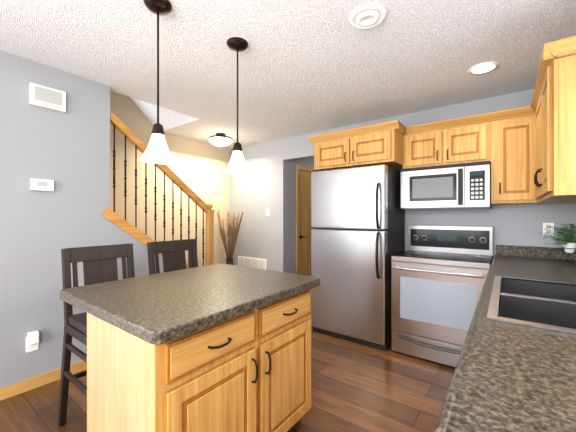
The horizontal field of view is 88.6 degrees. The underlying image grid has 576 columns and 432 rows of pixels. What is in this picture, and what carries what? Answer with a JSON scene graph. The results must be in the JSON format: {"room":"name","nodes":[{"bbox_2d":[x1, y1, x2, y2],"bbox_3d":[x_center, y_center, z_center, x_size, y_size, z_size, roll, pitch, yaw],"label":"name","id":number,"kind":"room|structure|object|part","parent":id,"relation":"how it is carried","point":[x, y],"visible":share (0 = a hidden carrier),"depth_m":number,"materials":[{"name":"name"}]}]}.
{"room":"kitchen","nodes":[
{"label":"kitchen","id":0,"kind":"room"},
{"bbox_2d":[0,50,162,387],"bbox_3d":[-2.534,0.065,1.452,0.100,2.450,5.310,0,0,37],"label":"wall","id":1,"kind":"structure","parent":0,"point":[68,151],"depth_m":2.27,"materials":[{"name":"grey paint"}]},
{"bbox_2d":[26,330,38,352],"bbox_3d":[-1.891,0.934,2.189,0.048,0.149,0.075,0,0,37],"label":"electrical outlet","id":2,"kind":"object","parent":1,"relation":"attached to","point":[32,340],"visible":1,"depth_m":2.18,"materials":[{"name":"white plastic"}]},
{"bbox_2d":[30,178,53,190],"bbox_3d":[-1.866,-0.235,2.239,0.030,0.085,0.135,0,0,37],"label":"thermostat","id":3,"kind":"object","parent":1,"relation":"attached to","point":[41,185],"visible":1,"depth_m":2.23,"materials":[{"name":"white plastic"}]},
{"bbox_2d":[0,360,86,400],"bbox_3d":[-2.829,1.248,0.961,0.012,0.085,4.170,0,0,37],"label":"baseboard","id":4,"kind":"structure","parent":1,"relation":"attached to","point":[17,388],"depth_m":2.22,"materials":[{"name":"brown wood"}]},
{"bbox_2d":[29,82,65,111],"bbox_3d":[-1.842,-0.905,2.265,0.038,0.155,0.215,0,0,37],"label":"air vent","id":5,"kind":"object","parent":1,"relation":"in","point":[46,97],"visible":1,"depth_m":2.25,"materials":[{"name":"white plastic"}]},
{"bbox_2d":[101,112,214,268],"bbox_3d":[-1.300,0.173,3.113,0.126,2.228,1.258,0,0,37],"label":"stair railing","id":6,"kind":"object","parent":1,"relation":"on","point":[125,131],"visible":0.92,"depth_m":2.95,"materials":[{"name":"brown wood"}]},
{"bbox_2d":[130,97,198,129],"bbox_3d":[-3.009,-3.554,1.743,1.010,4.789,5.210,0,0,37],"label":"ceiling","id":7,"kind":"structure","parent":0,"point":[168,118],"depth_m":3.76,"materials":[{"name":"white paint"}]},
{"bbox_2d":[110,91,229,266],"bbox_3d":[-2.960,-2.310,2.572,0.100,7.200,6.600,0,0,37],"label":"wall","id":8,"kind":"structure","parent":0,"point":[197,168],"depth_m":4.21,"materials":[{"name":"beige paint"}]},
{"bbox_2d":[0,326,454,431],"bbox_3d":[-0.762,1.320,1.749,4.610,0.060,8.100,0,0,37],"label":"floor","id":9,"kind":"structure","parent":0,"point":[356,387],"depth_m":2.10,"materials":[{"name":"brown wood"}]},
{"bbox_2d":[57,244,134,431],"bbox_3d":[-1.099,0.745,1.875,0.497,1.087,0.476,0,0,37],"label":"stool","id":10,"kind":"object","parent":9,"relation":"on","point":[99,264],"visible":0.4,"depth_m":1.85,"materials":[{"name":"brown wood"}]},
{"bbox_2d":[147,239,197,274],"bbox_3d":[-0.772,0.745,2.317,0.497,1.087,0.476,0,0,37],"label":"stool","id":11,"kind":"object","parent":9,"relation":"on","point":[173,255],"visible":0.12,"depth_m":2.42,"materials":[{"name":"brown wood"}]},
{"bbox_2d":[87,289,310,431],"bbox_3d":[-0.370,0.857,1.576,0.647,0.862,1.010,0,0,37],"label":"kitchen island","id":12,"kind":"object","parent":9,"relation":"on","point":[250,371],"visible":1,"depth_m":1.25,"materials":[{"name":"brown wood"}]},
{"bbox_2d":[60,263,319,344],"bbox_3d":[-0.485,0.401,1.662,0.940,0.046,1.070,0,0,37],"label":"island countertop","id":13,"kind":"structure","parent":12,"relation":"on","point":[159,308],"depth_m":1.39,"materials":[{"name":"laminate"}]},
{"bbox_2d":[217,210,243,264],"bbox_3d":[-0.911,0.592,4.619,0.561,1.390,0.290,0,0,37],"label":"floor vase","id":14,"kind":"object","parent":9,"relation":"on","point":[229,246],"visible":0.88,"depth_m":4.59,"materials":[{"name":"brown ceramic"}]},
{"bbox_2d":[311,164,404,350],"bbox_3d":[0.762,0.389,3.265,0.820,1.798,0.749,0,0,37],"label":"fridge","id":15,"kind":"object","parent":9,"relation":"on","point":[395,230],"depth_m":2.99,"materials":[{"name":"silver metal"}]},
{"bbox_3d":[0.611,0.367,3.062,0.820,1.715,0.094,0,0,37],"label":"fridge door","id":16,"kind":"part","parent":15,"relation":"part of","materials":[{"name":"silver metal"}]},
{"bbox_3d":[0.847,0.140,2.784,0.026,0.923,0.078,0,0,37],"label":"fridge handle","id":17,"kind":"part","parent":15,"relation":"part of","materials":[{"name":"black metal"}]},
{"bbox_2d":[391,225,492,367],"bbox_3d":[1.459,0.697,2.790,0.765,1.183,0.741,0,0,37],"label":"stove","id":18,"kind":"object","parent":9,"relation":"on","point":[438,275],"visible":0.94,"depth_m":2.61,"materials":[{"name":"silver metal"}]},
{"bbox_2d":[434,245,575,431],"bbox_3d":[0.563,0.783,0.390,0.654,1.010,5.697,0,0,37],"label":"countertop","id":19,"kind":"structure","parent":9,"relation":"on","point":[509,377],"depth_m":0.73,"materials":[{"name":"laminate"}]},
{"bbox_2d":[487,276,575,333],"bbox_3d":[1.221,0.469,1.292,0.540,0.200,0.930,0,0,37],"label":"sink","id":20,"kind":"object","parent":19,"relation":"in","point":[548,305],"visible":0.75,"depth_m":1.34,"materials":[{"name":"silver metal"}]},
{"bbox_2d":[543,224,575,261],"bbox_3d":[2.305,0.218,2.418,0.405,0.313,0.334,0,0,37],"label":"potted plant","id":21,"kind":"object","parent":19,"relation":"on","point":[569,246],"visible":1,"depth_m":2.41,"materials":[{"name":"leaves"},{"name":"ceramic"},{"name":"wrought iron"}]},
{"bbox_2d":[0,0,575,148],"bbox_3d":[-1.180,-1.210,1.188,4.610,0.100,6.700,0,0,37],"label":"ceiling","id":22,"kind":"structure","parent":0,"point":[307,66],"depth_m":2.11,"materials":[{"name":"white paint"}]},
{"bbox_2d":[139,0,175,163],"bbox_3d":[-0.710,-0.730,1.611,0.186,0.860,0.186,0,0,37],"label":"pendant light","id":23,"kind":"object","parent":22,"relation":"hanging from","point":[160,7],"depth_m":1.59,"materials":[{"name":"white glass"}]},
{"bbox_3d":[-0.710,-0.375,1.611,0.186,0.150,0.186,0,0,37],"label":"pendant light shade","id":24,"kind":"part","parent":23,"relation":"part of","materials":[{"name":"white glass"}]},
{"bbox_2d":[208,133,232,147],"bbox_3d":[-0.954,-1.062,4.184,0.344,0.195,0.344,0,0,37],"label":"flush ceiling light","id":25,"kind":"object","parent":22,"relation":"attached to","point":[220,140],"visible":1,"depth_m":4.09,"materials":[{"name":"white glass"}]},
{"bbox_2d":[223,37,250,174],"bbox_3d":[-0.339,-0.725,1.983,0.186,0.870,0.186,0,0,37],"label":"pendant light","id":26,"kind":"object","parent":22,"relation":"hanging from","point":[237,44],"depth_m":1.95,"materials":[{"name":"white glass"}]},
{"bbox_3d":[-0.339,-0.365,1.983,0.186,0.150,0.186,0,0,37],"label":"pendant shade","id":27,"kind":"part","parent":26,"relation":"part of","materials":[{"name":"white glass"}]},
{"bbox_2d":[349,3,386,28],"bbox_3d":[0.462,-1.146,1.712,0.210,0.028,0.210,0,0,37],"label":"ceiling vent","id":28,"kind":"object","parent":22,"relation":"in","point":[368,15],"visible":0.98,"depth_m":1.68,"materials":[{"name":"white plastic"}]},
{"bbox_2d":[468,62,499,74],"bbox_3d":[1.531,-1.156,2.313,0.210,0.007,0.210,0,0,37],"label":"recessed light","id":29,"kind":"object","parent":22,"relation":"in","point":[483,68],"visible":0.98,"depth_m":2.31,"materials":[{"name":"white glass"}]},
{"bbox_2d":[287,157,313,273],"bbox_3d":[0.364,0.065,5.086,0.100,2.450,1.400,0,0,37],"label":"wall","id":30,"kind":"structure","parent":0,"point":[291,213],"depth_m":4.59,"materials":[{"name":"grey paint"}]},
{"bbox_2d":[296,165,313,273],"bbox_3d":[0.417,0.237,5.059,0.014,2.105,0.950,0,0,37],"label":"door frame","id":31,"kind":"structure","parent":30,"relation":"attached to","point":[298,167],"depth_m":4.69,"materials":[{"name":"brown wood"}]},
{"bbox_2d":[299,170,315,275],"bbox_3d":[0.415,0.269,5.060,0.103,2.030,0.812,0,0,37],"label":"hall door","id":32,"kind":"structure","parent":30,"relation":"in","point":[305,228],"depth_m":4.92,"materials":[{"name":"brown wood"}]},
{"bbox_2d":[230,89,575,272],"bbox_3d":[0.788,0.065,3.837,4.410,2.450,0.100,0,0,37],"label":"wall","id":33,"kind":"structure","parent":0,"point":[258,190],"depth_m":3.99,"materials":[{"name":"grey paint"}]},
{"bbox_2d":[238,256,266,269],"bbox_3d":[-0.591,0.762,4.786,0.635,0.175,0.016,0,0,37],"label":"air vent","id":34,"kind":"object","parent":33,"relation":"in","point":[257,263],"visible":0.94,"depth_m":4.77,"materials":[{"name":"white plastic"}]},
{"bbox_2d":[266,208,269,215],"bbox_3d":[-0.314,-0.062,4.583,0.075,0.115,0.012,0,0,37],"label":"light switch","id":35,"kind":"object","parent":33,"relation":"attached to","point":[267,211],"visible":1,"depth_m":4.58,"materials":[{"name":"white plastic"}]},
{"bbox_2d":[313,120,400,169],"bbox_3d":[0.834,-0.720,3.350,0.904,0.380,0.618,0,0,37],"label":"upper cabinet","id":36,"kind":"object","parent":33,"relation":"attached to","point":[380,143],"depth_m":3.05,"materials":[{"name":"brown wood"}]},
{"bbox_2d":[401,112,492,168],"bbox_3d":[1.586,-0.698,2.966,0.760,0.425,0.338,0,0,37],"label":"upper cabinet","id":37,"kind":"object","parent":33,"relation":"attached to","point":[468,139],"depth_m":2.80,"materials":[{"name":"brown wood"}]},
{"bbox_2d":[401,161,491,209],"bbox_3d":[1.561,-0.275,2.933,0.750,0.410,0.421,0,0,37],"label":"microwave","id":38,"kind":"object","parent":37,"relation":"attached to","point":[460,186],"visible":1,"depth_m":2.75,"materials":[{"name":"silver metal"}]},
{"bbox_2d":[491,106,540,204],"bbox_3d":[2.025,-0.510,2.640,0.335,0.800,0.338,0,0,37],"label":"upper cabinet","id":39,"kind":"object","parent":33,"relation":"attached to","point":[528,153],"depth_m":2.52,"materials":[{"name":"brown wood"}]},
{"bbox_2d":[543,223,553,235],"bbox_3d":[2.321,0.117,2.629,0.075,0.115,0.008,0,0,37],"label":"electrical outlet","id":40,"kind":"object","parent":33,"relation":"attached to","point":[549,227],"visible":0.83,"depth_m":2.63,"materials":[{"name":"white plastic"}]},
{"bbox_2d":[529,35,575,202],"bbox_3d":[1.866,-0.510,1.928,0.396,0.800,1.080,0,0,37],"label":"upper cabinet","id":41,"kind":"object","parent":33,"relation":"attached to","point":[552,109],"depth_m":1.58,"materials":[{"name":"brown wood"}]}
]}

